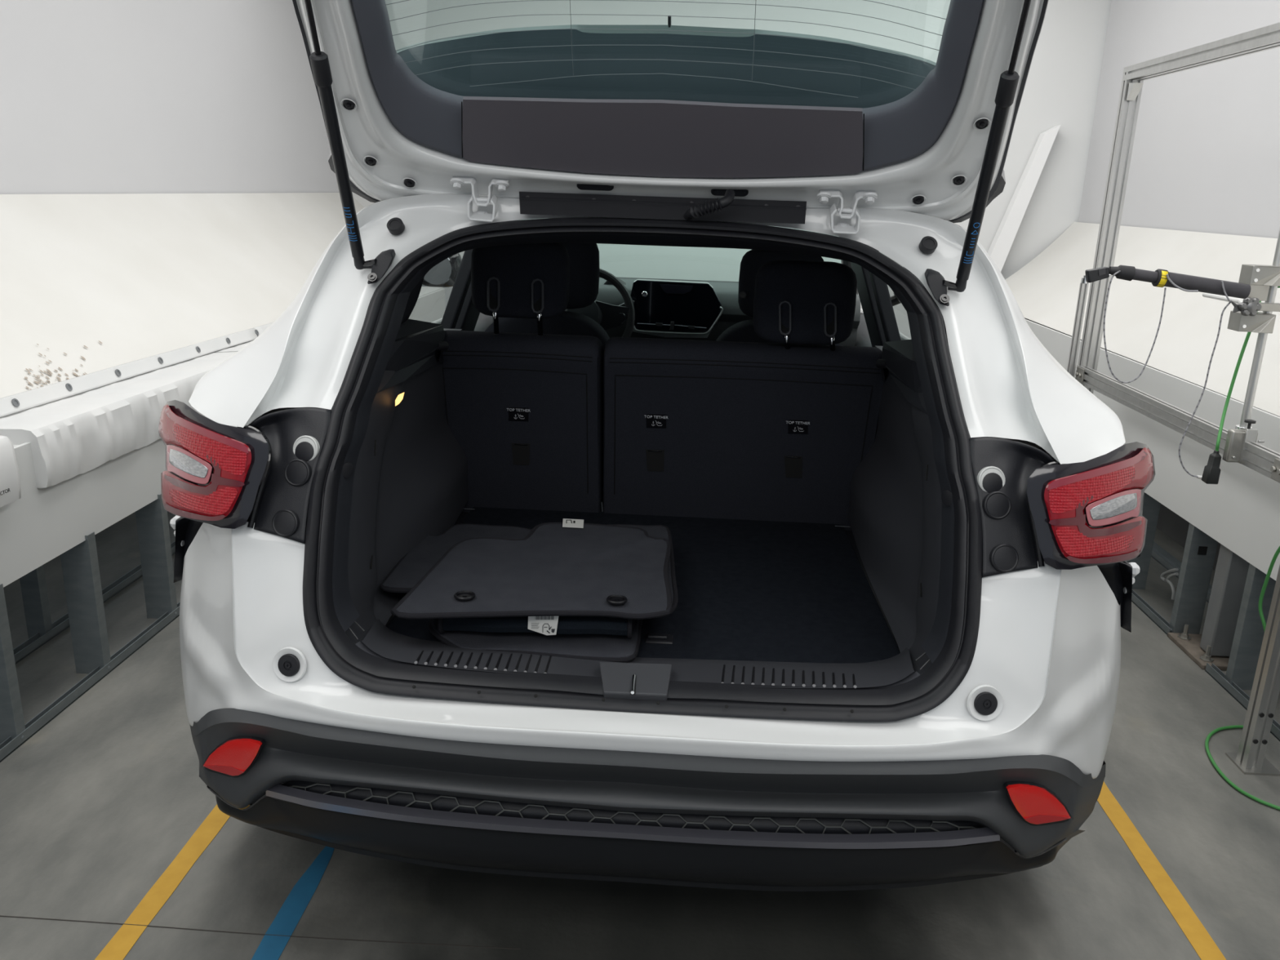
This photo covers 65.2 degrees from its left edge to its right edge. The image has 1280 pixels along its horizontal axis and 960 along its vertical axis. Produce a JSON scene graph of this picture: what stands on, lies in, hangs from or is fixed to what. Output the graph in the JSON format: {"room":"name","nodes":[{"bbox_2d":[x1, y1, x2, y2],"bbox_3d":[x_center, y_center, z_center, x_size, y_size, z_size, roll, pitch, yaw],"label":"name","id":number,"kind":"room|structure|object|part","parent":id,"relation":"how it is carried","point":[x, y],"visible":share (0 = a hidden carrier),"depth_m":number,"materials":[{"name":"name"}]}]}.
{"room":"test facility","nodes":[
{"label":"test facility","id":0,"kind":"room"},
{"bbox_2d":[0,0,339,194],"bbox_3d":[-2.509,-1.651,2.752,0.050,1.690,10.200,3,16,3],"label":"wall","id":1,"kind":"structure","parent":0,"point":[97,96],"depth_m":4.93,"materials":[{"name":"white paint"}]},
{"bbox_2d":[0,192,364,398],"bbox_3d":[-2.172,-0.524,2.980,0.755,0.600,9.950,3,16,3],"label":"wall","id":2,"kind":"structure","parent":0,"point":[141,276],"depth_m":4.16,"materials":[{"name":"white paint"}]},
{"bbox_2d":[24,341,102,390],"bbox_3d":[-1.874,-0.387,3.257,0.146,0.115,0.532,3,16,3],"label":"debris","id":3,"kind":"object","parent":2,"relation":"attached to","point":[83,357],"depth_m":3.15,"materials":[{"name":"beige"}]},
{"bbox_2d":[13,286,443,446],"bbox_3d":[-1.722,-0.095,2.687,0.200,0.020,9.000,3,16,3],"label":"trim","id":4,"kind":"structure","parent":2,"relation":"attached to","point":[424,291],"depth_m":6.77,"materials":[{"name":"white"}]},
{"bbox_2d":[0,435,21,506],"bbox_3d":[-1.730,0.124,1.972,0.263,0.186,1.205,3,16,3],"label":"ledge cover","id":5,"kind":"object","parent":4,"relation":"on","point":[10,480],"visible":1,"depth_m":2.51,"materials":[{"name":"white plastic"}]},
{"bbox_2d":[0,351,236,488],"bbox_3d":[-1.661,-0.246,3.365,0.245,0.192,1.450,3,16,3],"label":"ledge cover","id":6,"kind":"object","parent":4,"relation":"on","point":[70,437],"visible":0.57,"depth_m":2.97,"materials":[{"name":"white plastic"}]},
{"bbox_2d":[213,339,253,352],"bbox_3d":[-1.571,-0.691,4.977,0.242,0.196,1.860,3,16,3],"label":"ledge cover","id":7,"kind":"object","parent":4,"relation":"on","point":[237,348],"visible":0.04,"depth_m":4.15,"materials":[{"name":"white plastic"}]},
{"bbox_2d":[0,328,257,417],"bbox_3d":[-1.784,-0.288,3.125,0.031,0.077,2.740,3,16,3],"label":"strip","id":8,"kind":"object","parent":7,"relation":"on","point":[20,402],"visible":1,"depth_m":3.35,"materials":[{"name":"white plastic"}]},
{"bbox_2d":[195,322,272,352],"bbox_3d":[-1.662,-0.876,5.269,0.031,0.072,2.808,3,16,3],"label":"strip","id":9,"kind":"object","parent":4,"relation":"on","point":[258,330],"visible":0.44,"depth_m":4.48,"materials":[{"name":"white plastic"}]},
{"bbox_2d":[0,288,445,586],"bbox_3d":[-1.622,0.051,2.724,0.012,0.365,9.000,3,16,3],"label":"wall","id":10,"kind":"structure","parent":0,"point":[39,526],"depth_m":2.85,"materials":[{"name":"white paint"}]},
{"bbox_2d":[0,511,1279,959],"bbox_3d":[0.055,0.579,3.458,8.000,0.100,12.500,3,16,3],"label":"floor","id":11,"kind":"structure","parent":0,"point":[97,804],"depth_m":2.21,"materials":[{"name":"concrete"}]},
{"bbox_2d":[0,601,180,762],"bbox_3d":[-1.613,0.508,3.272,0.020,0.032,8.000,3,16,3],"label":"rail","id":12,"kind":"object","parent":11,"relation":"on","point":[9,745],"depth_m":2.92,"materials":[{"name":"metal"}]},
{"bbox_2d":[0,583,25,743],"bbox_3d":[-1.677,0.481,2.601,0.094,0.446,0.036,3,16,3],"label":"stud","id":13,"kind":"object","parent":12,"relation":"on","point":[11,717],"visible":0.99,"depth_m":2.61,"materials":[{"name":"metal"}]},
{"bbox_2d":[60,531,111,673],"bbox_3d":[-1.654,0.369,2.990,0.094,0.446,0.036,3,16,3],"label":"stud","id":14,"kind":"object","parent":12,"relation":"on","point":[80,564],"visible":0.94,"depth_m":2.98,"materials":[{"name":"metal"}]},
{"bbox_2d":[135,493,177,618],"bbox_3d":[-1.632,0.256,3.381,0.094,0.446,0.036,3,16,3],"label":"stud","id":15,"kind":"object","parent":12,"relation":"on","point":[152,519],"visible":0.82,"depth_m":3.37,"materials":[{"name":"metal"}]},
{"bbox_2d":[13,541,175,664],"bbox_3d":[-1.928,0.494,3.286,0.030,0.030,8.000,3,16,3],"label":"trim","id":16,"kind":"structure","parent":11,"relation":"on","point":[34,642],"depth_m":3.33,"materials":[{"name":"metal"}]},
{"bbox_2d":[19,564,52,638],"bbox_3d":[-1.935,0.131,3.148,0.064,0.796,0.036,3,16,3],"label":"stud","id":17,"kind":"object","parent":16,"relation":"on","point":[33,584],"visible":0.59,"depth_m":3.21,"materials":[{"name":"metal"}]},
{"bbox_2d":[94,804,230,959],"bbox_3d":[-0.958,0.567,3.200,0.055,0.001,6.100,3,16,3],"label":"tape","id":18,"kind":"object","parent":11,"relation":"on","point":[126,937],"visible":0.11,"depth_m":2.14,"materials":[{"name":"yellow plastic"}]},
{"bbox_2d":[0,915,520,949],"bbox_3d":[-0.846,0.912,2.025,1.217,0.001,0.007,3,16,2],"label":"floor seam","id":19,"kind":"structure","parent":11,"relation":"on","point":[0,915],"depth_m":2.02,"materials":[{"name":"grey"}]},
{"bbox_2d":[251,845,333,959],"bbox_3d":[-0.772,1.132,1.278,0.055,0.001,2.120,3,16,3],"label":"tape","id":20,"kind":"object","parent":11,"relation":"on","point":[271,947],"visible":0.94,"depth_m":2.09,"materials":[{"name":"blue plastic"}]},
{"bbox_2d":[158,0,1155,891],"bbox_3d":[0.106,-0.629,3.533,2.227,2.180,4.668,3,16,3],"label":"hatchback car","id":21,"kind":"object","parent":11,"relation":"on","point":[888,655],"visible":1,"depth_m":1.81,"materials":[{"name":"white paint"}]},
{"bbox_2d":[158,400,269,528],"bbox_3d":[-0.784,-0.025,1.784,0.391,0.238,0.134,12,19,30],"label":"tail lamp","id":22,"kind":"object","parent":21,"relation":"attached to","point":[216,475],"depth_m":1.69,"materials":[{"name":"red plastic"}]},
{"bbox_3d":[-0.630,-0.014,1.746,0.152,0.209,0.129,5,16,10],"label":"corner trim","id":23,"kind":"part","parent":21,"relation":"part of","materials":[{"name":"black plastic"}]},
{"bbox_3d":[-0.520,-0.735,1.576,0.009,0.130,0.082,2,16,-1],"label":"strut rod","id":24,"kind":"part","parent":21,"relation":"part of","materials":[{"name":"grey metal"}]},
{"bbox_3d":[-0.723,-0.336,4.010,0.226,0.736,3.794,3,16,5],"label":"panel","id":25,"kind":"part","parent":21,"relation":"part of","materials":[{"name":"white paint"}]},
{"bbox_2d":[353,256,372,269],"bbox_3d":[-0.530,-0.420,1.909,0.032,0.038,0.032,3,16,3],"label":"socket","id":26,"kind":"object","parent":21,"relation":"attached to","point":[360,263],"depth_m":1.91,"materials":[{"name":"black plastic"}]},
{"bbox_2d":[395,392,404,405],"bbox_3d":[-0.485,-0.163,2.022,0.018,0.028,0.008,3,16,3],"label":"light","id":27,"kind":"object","parent":21,"relation":"attached to","point":[400,397],"depth_m":2.02,"materials":[{"name":"yellow plastic"}]},
{"bbox_3d":[-0.489,-0.051,2.220,0.090,0.488,1.185,3,16,3],"label":"cargo trim","id":28,"kind":"part","parent":21,"relation":"part of","materials":[{"name":"grey plastic"}]},
{"bbox_2d":[423,257,453,285],"bbox_3d":[-0.837,-0.867,4.102,0.140,0.140,0.003,3,16,3],"label":"mirror glass","id":29,"kind":"object","parent":21,"relation":"attached to","point":[442,274],"depth_m":4.11,"materials":[{"name":"grey mirror"}]},
{"bbox_2d":[422,253,462,287],"bbox_3d":[-0.834,-0.881,4.149,0.200,0.160,0.100,3,16,3],"label":"mirror","id":30,"kind":"object","parent":21,"relation":"attached to","point":[444,273],"depth_m":4.11,"materials":[{"name":"black mirror"}]},
{"bbox_2d":[475,209,487,213],"bbox_3d":[-0.311,-0.521,1.961,0.024,0.015,0.022,3,16,3],"label":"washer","id":31,"kind":"object","parent":21,"relation":"in","point":[477,211],"depth_m":1.96,"materials":[{"name":"white paint"}]},
{"bbox_3d":[-0.649,-0.261,3.542,0.170,0.520,2.150,3,16,3],"label":"door trim","id":32,"kind":"part","parent":21,"relation":"part of","materials":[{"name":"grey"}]},
{"bbox_3d":[-0.359,-0.399,2.498,0.013,0.078,0.067,0,16,-6],"label":"headrest post","id":33,"kind":"part","parent":21,"relation":"part of","materials":[{"name":"grey metal"}]},
{"bbox_3d":[-0.315,-0.147,2.685,0.433,0.513,0.261,3,16,3],"label":"seat","id":34,"kind":"part","parent":21,"relation":"part of","materials":[{"name":"black fabric"}]},
{"bbox_2d":[428,618,642,662],"bbox_3d":[-0.203,0.263,2.048,0.426,0.021,0.427,3,16,3],"label":"floor mat","id":35,"kind":"object","parent":21,"relation":"on","point":[611,648],"visible":0.28,"depth_m":1.88,"materials":[{"name":"grey carpet"}]},
{"bbox_2d":[437,616,634,639],"bbox_3d":[-0.185,0.218,2.070,0.364,0.060,0.437,3,16,3],"label":"floor mat","id":36,"kind":"object","parent":35,"relation":"on","point":[546,625],"visible":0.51,"depth_m":1.88,"materials":[{"name":"black carpet"}]},
{"bbox_2d":[379,523,531,593],"bbox_3d":[-0.349,0.169,2.186,0.331,0.013,0.420,3,16,3],"label":"floor mat","id":37,"kind":"object","parent":36,"relation":"on","point":[409,571],"visible":0.36,"depth_m":2.21,"materials":[{"name":"grey carpet"}]},
{"bbox_2d":[390,518,671,619],"bbox_3d":[-0.184,0.176,2.039,0.507,0.029,0.538,3,16,3],"label":"floor mat","id":38,"kind":"object","parent":36,"relation":"on","point":[570,567],"visible":1,"depth_m":1.97,"materials":[{"name":"grey carpet"}]},
{"bbox_2d":[607,524,678,617],"bbox_3d":[-0.081,0.179,2.134,0.331,0.016,0.519,3,16,3],"label":"floor mat","id":39,"kind":"object","parent":36,"relation":"on","point":[654,531],"visible":0.2,"depth_m":2.26,"materials":[{"name":"grey carpet"}]},
{"bbox_3d":[-0.249,-0.393,2.493,0.013,0.078,0.066,1,16,-3],"label":"headrest post","id":40,"kind":"part","parent":21,"relation":"part of","materials":[{"name":"grey metal"}]},
{"bbox_3d":[-0.331,-0.302,3.538,0.531,0.590,0.212,3,16,3],"label":"seat","id":41,"kind":"part","parent":21,"relation":"part of","materials":[{"name":"black fabric"}]},
{"bbox_3d":[0.032,-0.330,1.987,1.113,0.327,0.527,3,16,3],"label":"pillar trim","id":42,"kind":"part","parent":21,"relation":"part of","materials":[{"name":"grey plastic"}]},
{"bbox_3d":[-0.022,0.562,1.690,1.268,0.050,0.075,3,16,3],"label":"grille panel","id":43,"kind":"part","parent":21,"relation":"part of","materials":[{"name":"black plastic"}]},
{"bbox_3d":[-0.007,0.330,1.793,1.013,0.103,0.282,3,16,3],"label":"sill plate","id":44,"kind":"part","parent":21,"relation":"part of","materials":[{"name":"grey plastic"}]},
{"bbox_2d":[385,511,899,650],"bbox_3d":[0.018,0.263,2.295,1.300,0.052,1.300,3,16,3],"label":"floor","id":45,"kind":"structure","parent":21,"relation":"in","point":[463,515],"depth_m":2.53,"materials":[{"name":"black carpet"}]},
{"bbox_3d":[0.018,-0.726,3.909,0.022,0.022,0.008,3,16,3],"label":"volume knob","id":46,"kind":"part","parent":21,"relation":"part of","materials":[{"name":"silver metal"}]},
{"bbox_3d":[0.038,0.312,1.968,0.055,0.006,0.040,3,16,3],"label":"floor handle","id":47,"kind":"part","parent":21,"relation":"part of","materials":[{"name":"black plastic"}]},
{"bbox_3d":[0.038,-0.620,1.826,0.747,0.128,0.140,3,16,3],"label":"trim panel","id":48,"kind":"part","parent":21,"relation":"part of","materials":[{"name":"grey plastic"}]},
{"bbox_3d":[0.032,-0.781,1.515,1.018,0.606,0.677,3,16,3],"label":"trim","id":49,"kind":"part","parent":21,"relation":"part of","materials":[{"name":"grey plastic"}]},
{"bbox_3d":[0.125,-0.607,3.940,0.274,0.010,0.003,3,16,3],"label":"vent blade","id":50,"kind":"part","parent":21,"relation":"part of","materials":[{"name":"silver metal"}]},
{"bbox_2d":[632,328,711,337],"bbox_3d":[0.122,-0.594,3.975,0.325,0.052,0.030,3,16,3],"label":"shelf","id":51,"kind":"object","parent":21,"relation":"attached to","point":[706,335],"depth_m":3.96,"materials":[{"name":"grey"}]},
{"bbox_3d":[0.141,-0.744,3.903,0.131,0.035,0.001,3,16,3],"label":"reflected panel","id":52,"kind":"part","parent":21,"relation":"part of","materials":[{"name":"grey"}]},
{"bbox_3d":[0.145,-0.628,3.922,0.357,0.115,0.008,3,16,3],"label":"silver trim","id":53,"kind":"part","parent":21,"relation":"part of","materials":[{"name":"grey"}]},
{"bbox_3d":[0.259,-0.121,2.660,0.708,0.513,0.261,3,16,3],"label":"seat","id":54,"kind":"part","parent":21,"relation":"part of","materials":[{"name":"black fabric"}]},
{"bbox_3d":[0.469,-0.265,3.503,0.531,0.590,0.212,3,16,3],"label":"seat","id":55,"kind":"part","parent":21,"relation":"part of","materials":[{"name":"black fabric"}]},
{"bbox_3d":[0.365,-0.336,2.474,0.013,0.079,0.068,6,17,15],"label":"headrest post","id":56,"kind":"part","parent":21,"relation":"part of","materials":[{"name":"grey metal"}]},
{"bbox_3d":[0.475,-0.331,2.469,0.013,0.078,0.068,7,17,18],"label":"headrest post","id":57,"kind":"part","parent":21,"relation":"part of","materials":[{"name":"grey metal"}]},
{"bbox_2d":[836,221,849,226],"bbox_3d":[0.392,-0.490,1.930,0.024,0.015,0.022,3,16,3],"label":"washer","id":58,"kind":"object","parent":21,"relation":"in","point":[839,224],"depth_m":1.93,"materials":[{"name":"white paint"}]},
{"bbox_3d":[0.838,-0.193,3.477,0.170,0.520,2.150,3,16,3],"label":"door trim","id":59,"kind":"part","parent":21,"relation":"part of","materials":[{"name":"grey plastic"}]},
{"bbox_3d":[0.544,-0.003,2.175,0.090,0.488,1.185,3,16,3],"label":"cargo trim","id":60,"kind":"part","parent":21,"relation":"part of","materials":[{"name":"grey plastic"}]},
{"bbox_3d":[1.020,-0.727,4.103,0.122,0.086,0.039,8,17,19],"label":"mirror arm","id":61,"kind":"part","parent":21,"relation":"part of","materials":[{"name":"black plastic"}]},
{"bbox_2d":[893,266,911,302],"bbox_3d":[1.132,-0.790,4.063,0.200,0.160,0.100,3,16,3],"label":"mirror","id":62,"kind":"object","parent":21,"relation":"attached to","point":[895,300],"depth_m":4.07,"materials":[{"name":"black mirror"}]},
{"bbox_2d":[947,279,967,292],"bbox_3d":[0.592,-0.368,1.859,0.032,0.038,0.032,3,16,3],"label":"socket","id":63,"kind":"object","parent":21,"relation":"attached to","point":[960,285],"depth_m":1.86,"materials":[{"name":"black plastic"}]},
{"bbox_3d":[0.959,-0.258,3.936,0.226,0.736,3.794,2,16,0],"label":"panel","id":64,"kind":"part","parent":21,"relation":"part of","materials":[{"name":"white paint"}]},
{"bbox_3d":[0.639,0.044,1.690,0.152,0.209,0.129,0,16,-5],"label":"corner trim","id":65,"kind":"part","parent":21,"relation":"part of","materials":[{"name":"black plastic"}]},
{"bbox_3d":[0.581,-0.684,1.528,0.009,0.130,0.082,4,16,6],"label":"strut rod","id":66,"kind":"part","parent":21,"relation":"part of","materials":[{"name":"grey metal"}]},
{"bbox_2d":[1026,441,1155,569],"bbox_3d":[0.796,0.048,1.714,0.391,0.238,0.134,-6,18,-25],"label":"tail lamp","id":67,"kind":"object","parent":21,"relation":"attached to","point":[1085,506],"depth_m":1.62,"materials":[{"name":"red plastic"}]},
{"bbox_2d":[1131,589,1170,635],"bbox_3d":[1.975,0.121,5.019,0.020,0.030,3.040,3,16,3],"label":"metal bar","id":68,"kind":"structure","parent":11,"relation":"on","point":[1137,600],"depth_m":3.72,"materials":[{"name":"metal"}]},
{"bbox_2d":[1126,492,1160,589],"bbox_3d":[1.969,0.224,3.942,0.094,0.426,0.036,3,16,3],"label":"stud","id":69,"kind":"object","parent":68,"relation":"on","point":[1151,507],"visible":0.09,"depth_m":3.92,"materials":[{"name":"metal"}]},
{"bbox_2d":[1097,782,1226,959],"bbox_3d":[1.230,0.668,3.103,0.055,0.001,6.100,3,16,3],"label":"tape","id":70,"kind":"object","parent":11,"relation":"on","point":[1189,923],"visible":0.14,"depth_m":2.27,"materials":[{"name":"yellow plastic"}]},
{"bbox_2d":[1160,568,1178,599],"bbox_3d":[2.057,0.385,3.891,0.012,0.125,0.126,3,16,3],"label":"cable","id":71,"kind":"object","parent":11,"relation":"on","point":[1167,580],"visible":1,"depth_m":3.87,"materials":[{"name":"grey rubber"}]},
{"bbox_2d":[1066,22,1279,776],"bbox_3d":[1.732,-0.367,3.212,0.214,1.959,1.618,3,16,3],"label":"frame","id":72,"kind":"object","parent":11,"relation":"on","point":[1239,445],"visible":0.94,"depth_m":3.01,"materials":[{"name":"metal"}]},
{"bbox_3d":[1.746,-0.418,3.980,0.013,0.055,0.070,3,16,3],"label":"joining plate","id":73,"kind":"part","parent":72,"relation":"part of","materials":[{"name":"metal"}]},
{"bbox_2d":[1108,265,1250,298],"bbox_3d":[1.446,-0.533,2.692,0.372,0.077,0.047,3,16,3],"label":"pole","id":74,"kind":"object","parent":72,"relation":"attached to","point":[1158,278],"visible":0.99,"depth_m":2.68,"materials":[{"name":"black"}]},
{"bbox_2d":[1084,266,1111,282],"bbox_3d":[1.236,-0.553,2.697,0.066,0.043,0.026,3,16,3],"label":"camera","id":75,"kind":"object","parent":74,"relation":"attached to","point":[1092,275],"visible":1,"depth_m":2.69,"materials":[{"name":"black plastic"}]},
{"bbox_2d":[1102,270,1166,383],"bbox_3d":[1.328,-0.411,2.709,0.155,0.304,0.004,3,16,3],"label":"cable","id":76,"kind":"object","parent":74,"relation":"hanging from","point":[1117,272],"visible":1,"depth_m":2.71,"materials":[{"name":"grey plastic"}]},
{"bbox_2d":[1166,274,1198,292],"bbox_3d":[1.444,-0.525,2.667,0.090,0.045,0.005,3,16,3],"label":"cable","id":77,"kind":"object","parent":74,"relation":"attached to","point":[1167,275],"visible":1,"depth_m":2.67,"materials":[{"name":"grey plastic"}]},
{"bbox_2d":[1178,280,1231,477],"bbox_3d":[1.555,-0.269,2.748,0.067,0.549,0.034,3,16,3],"label":"cable","id":78,"kind":"object","parent":74,"relation":"hanging from","point":[1222,282],"visible":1,"depth_m":2.76,"materials":[{"name":"grey plastic"}]},
{"bbox_2d":[1215,286,1279,451],"bbox_3d":[1.712,-0.326,2.849,0.184,0.470,0.093,-5,17,-21],"label":"hanging cable","id":79,"kind":"object","parent":72,"relation":"hanging from","point":[1223,417],"visible":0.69,"depth_m":2.87,"materials":[{"name":"green plastic"}]},
{"bbox_2d":[1196,449,1221,484],"bbox_3d":[1.642,-0.043,2.893,0.034,0.105,0.088,3,16,3],"label":"plug","id":80,"kind":"object","parent":79,"relation":"hanging from","point":[1211,472],"visible":0.99,"depth_m":2.86,"materials":[{"name":"black plastic"}]},
{"bbox_3d":[1.701,-0.093,2.793,0.075,0.100,0.016,3,16,3],"label":"clamp plate","id":81,"kind":"part","parent":72,"relation":"part of","materials":[{"name":"metal"}]},
{"bbox_3d":[1.688,0.782,2.756,0.100,0.006,0.100,3,16,3],"label":"foot plate","id":82,"kind":"part","parent":72,"relation":"part of","materials":[{"name":"metal"}]},
{"bbox_3d":[1.681,-0.511,2.729,0.056,0.043,0.012,3,16,3],"label":"clamp plate","id":83,"kind":"part","parent":72,"relation":"part of","materials":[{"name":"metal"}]},
{"bbox_3d":[1.732,-0.494,2.752,0.023,0.780,0.023,3,16,3],"label":"steel rod","id":84,"kind":"part","parent":72,"relation":"part of","materials":[{"name":"metal"}]},
{"bbox_3d":[1.723,-0.475,2.747,0.069,0.021,0.030,3,16,3],"label":"clamp plate","id":85,"kind":"part","parent":72,"relation":"part of","materials":[{"name":"metal"}]},
{"bbox_3d":[1.667,-0.024,2.618,0.013,0.055,0.050,3,16,3],"label":"joining plate","id":86,"kind":"part","parent":72,"relation":"part of","materials":[{"name":"metal"}]},
{"bbox_2d":[1168,522,1217,634],"bbox_3d":[1.944,0.348,3.513,0.094,0.426,0.041,3,16,3],"label":"stud","id":87,"kind":"object","parent":11,"relation":"on","point":[1200,548],"visible":0.97,"depth_m":3.50,"materials":[{"name":"metal"}]},
{"bbox_2d":[1167,543,1249,670],"bbox_3d":[1.965,0.385,3.376,0.178,0.440,0.260,3,16,3],"label":"support post","id":88,"kind":"object","parent":11,"relation":"on","point":[1214,646],"visible":0.77,"depth_m":3.34,"materials":[{"name":"grey metal"}]},
{"bbox_3d":[1.958,0.589,3.435,0.178,0.016,0.260,3,16,3],"label":"plate","id":89,"kind":"part","parent":88,"relation":"part of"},
{"bbox_2d":[1204,546,1279,809],"bbox_3d":[1.683,0.479,2.709,0.170,0.633,0.513,9,18,23],"label":"cable","id":90,"kind":"object","parent":11,"relation":"on","point":[1276,554],"visible":0.74,"depth_m":2.76,"materials":[{"name":"green plastic"}]},
{"bbox_2d":[1204,662,1279,741],"bbox_3d":[1.764,1.184,1.340,0.020,0.030,4.090,3,16,3],"label":"trim","id":91,"kind":"structure","parent":11,"relation":"on","point":[1233,690],"depth_m":3.14,"materials":[{"name":"metal"}]},
{"bbox_2d":[1224,563,1275,689],"bbox_3d":[1.923,0.457,3.136,0.094,0.426,0.036,3,16,3],"label":"stud","id":92,"kind":"object","parent":91,"relation":"on","point":[1249,633],"visible":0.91,"depth_m":3.13,"materials":[{"name":"metal"}]},
{"bbox_2d":[351,0,1111,338],"bbox_3d":[0.228,-2.060,6.908,5.296,3.050,0.048,7,17,17],"label":"wall","id":93,"kind":"structure","parent":0,"point":[1061,87],"depth_m":6.29,"materials":[{"name":"white paint"}]},
{"bbox_2d":[987,124,1060,271],"bbox_3d":[2.343,-1.725,6.193,0.355,0.889,0.087,7,17,17],"label":"board","id":94,"kind":"object","parent":93,"relation":"attached to","point":[999,249],"visible":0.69,"depth_m":6.16,"materials":[{"name":"white"}]},
{"bbox_2d":[1004,222,1279,417],"bbox_3d":[2.180,-0.163,2.131,0.570,0.520,8.600,3,16,3],"label":"wall","id":95,"kind":"structure","parent":0,"point":[1046,290],"depth_m":4.33,"materials":[{"name":"white paint"}]},
{"bbox_2d":[1025,319,1279,580],"bbox_3d":[1.858,0.224,2.366,0.012,0.465,8.600,3,16,3],"label":"wall","id":96,"kind":"structure","parent":0,"point":[1241,512],"depth_m":3.42,"materials":[{"name":"white paint"}]},
{"bbox_2d":[1078,0,1279,238],"bbox_3d":[2.497,-1.177,1.768,0.050,1.730,8.600,3,16,3],"label":"wall","id":97,"kind":"structure","parent":0,"point":[1206,153],"depth_m":4.75,"materials":[{"name":"white paint"}]},
{"bbox_2d":[1156,503,1220,570],"bbox_3d":[2.374,0.444,2.504,0.050,0.840,9.000,3,16,3],"label":"wall","id":98,"kind":"structure","parent":0,"point":[1175,526],"depth_m":4.59,"materials":[{"name":"grey paint"}]},
{"bbox_2d":[1151,541,1212,603],"bbox_3d":[2.178,0.740,2.913,0.060,0.030,7.400,3,16,3],"label":"trim","id":99,"kind":"structure","parent":98,"relation":"attached to","point":[1162,557],"depth_m":4.29,"materials":[{"name":"metal"}]}
]}

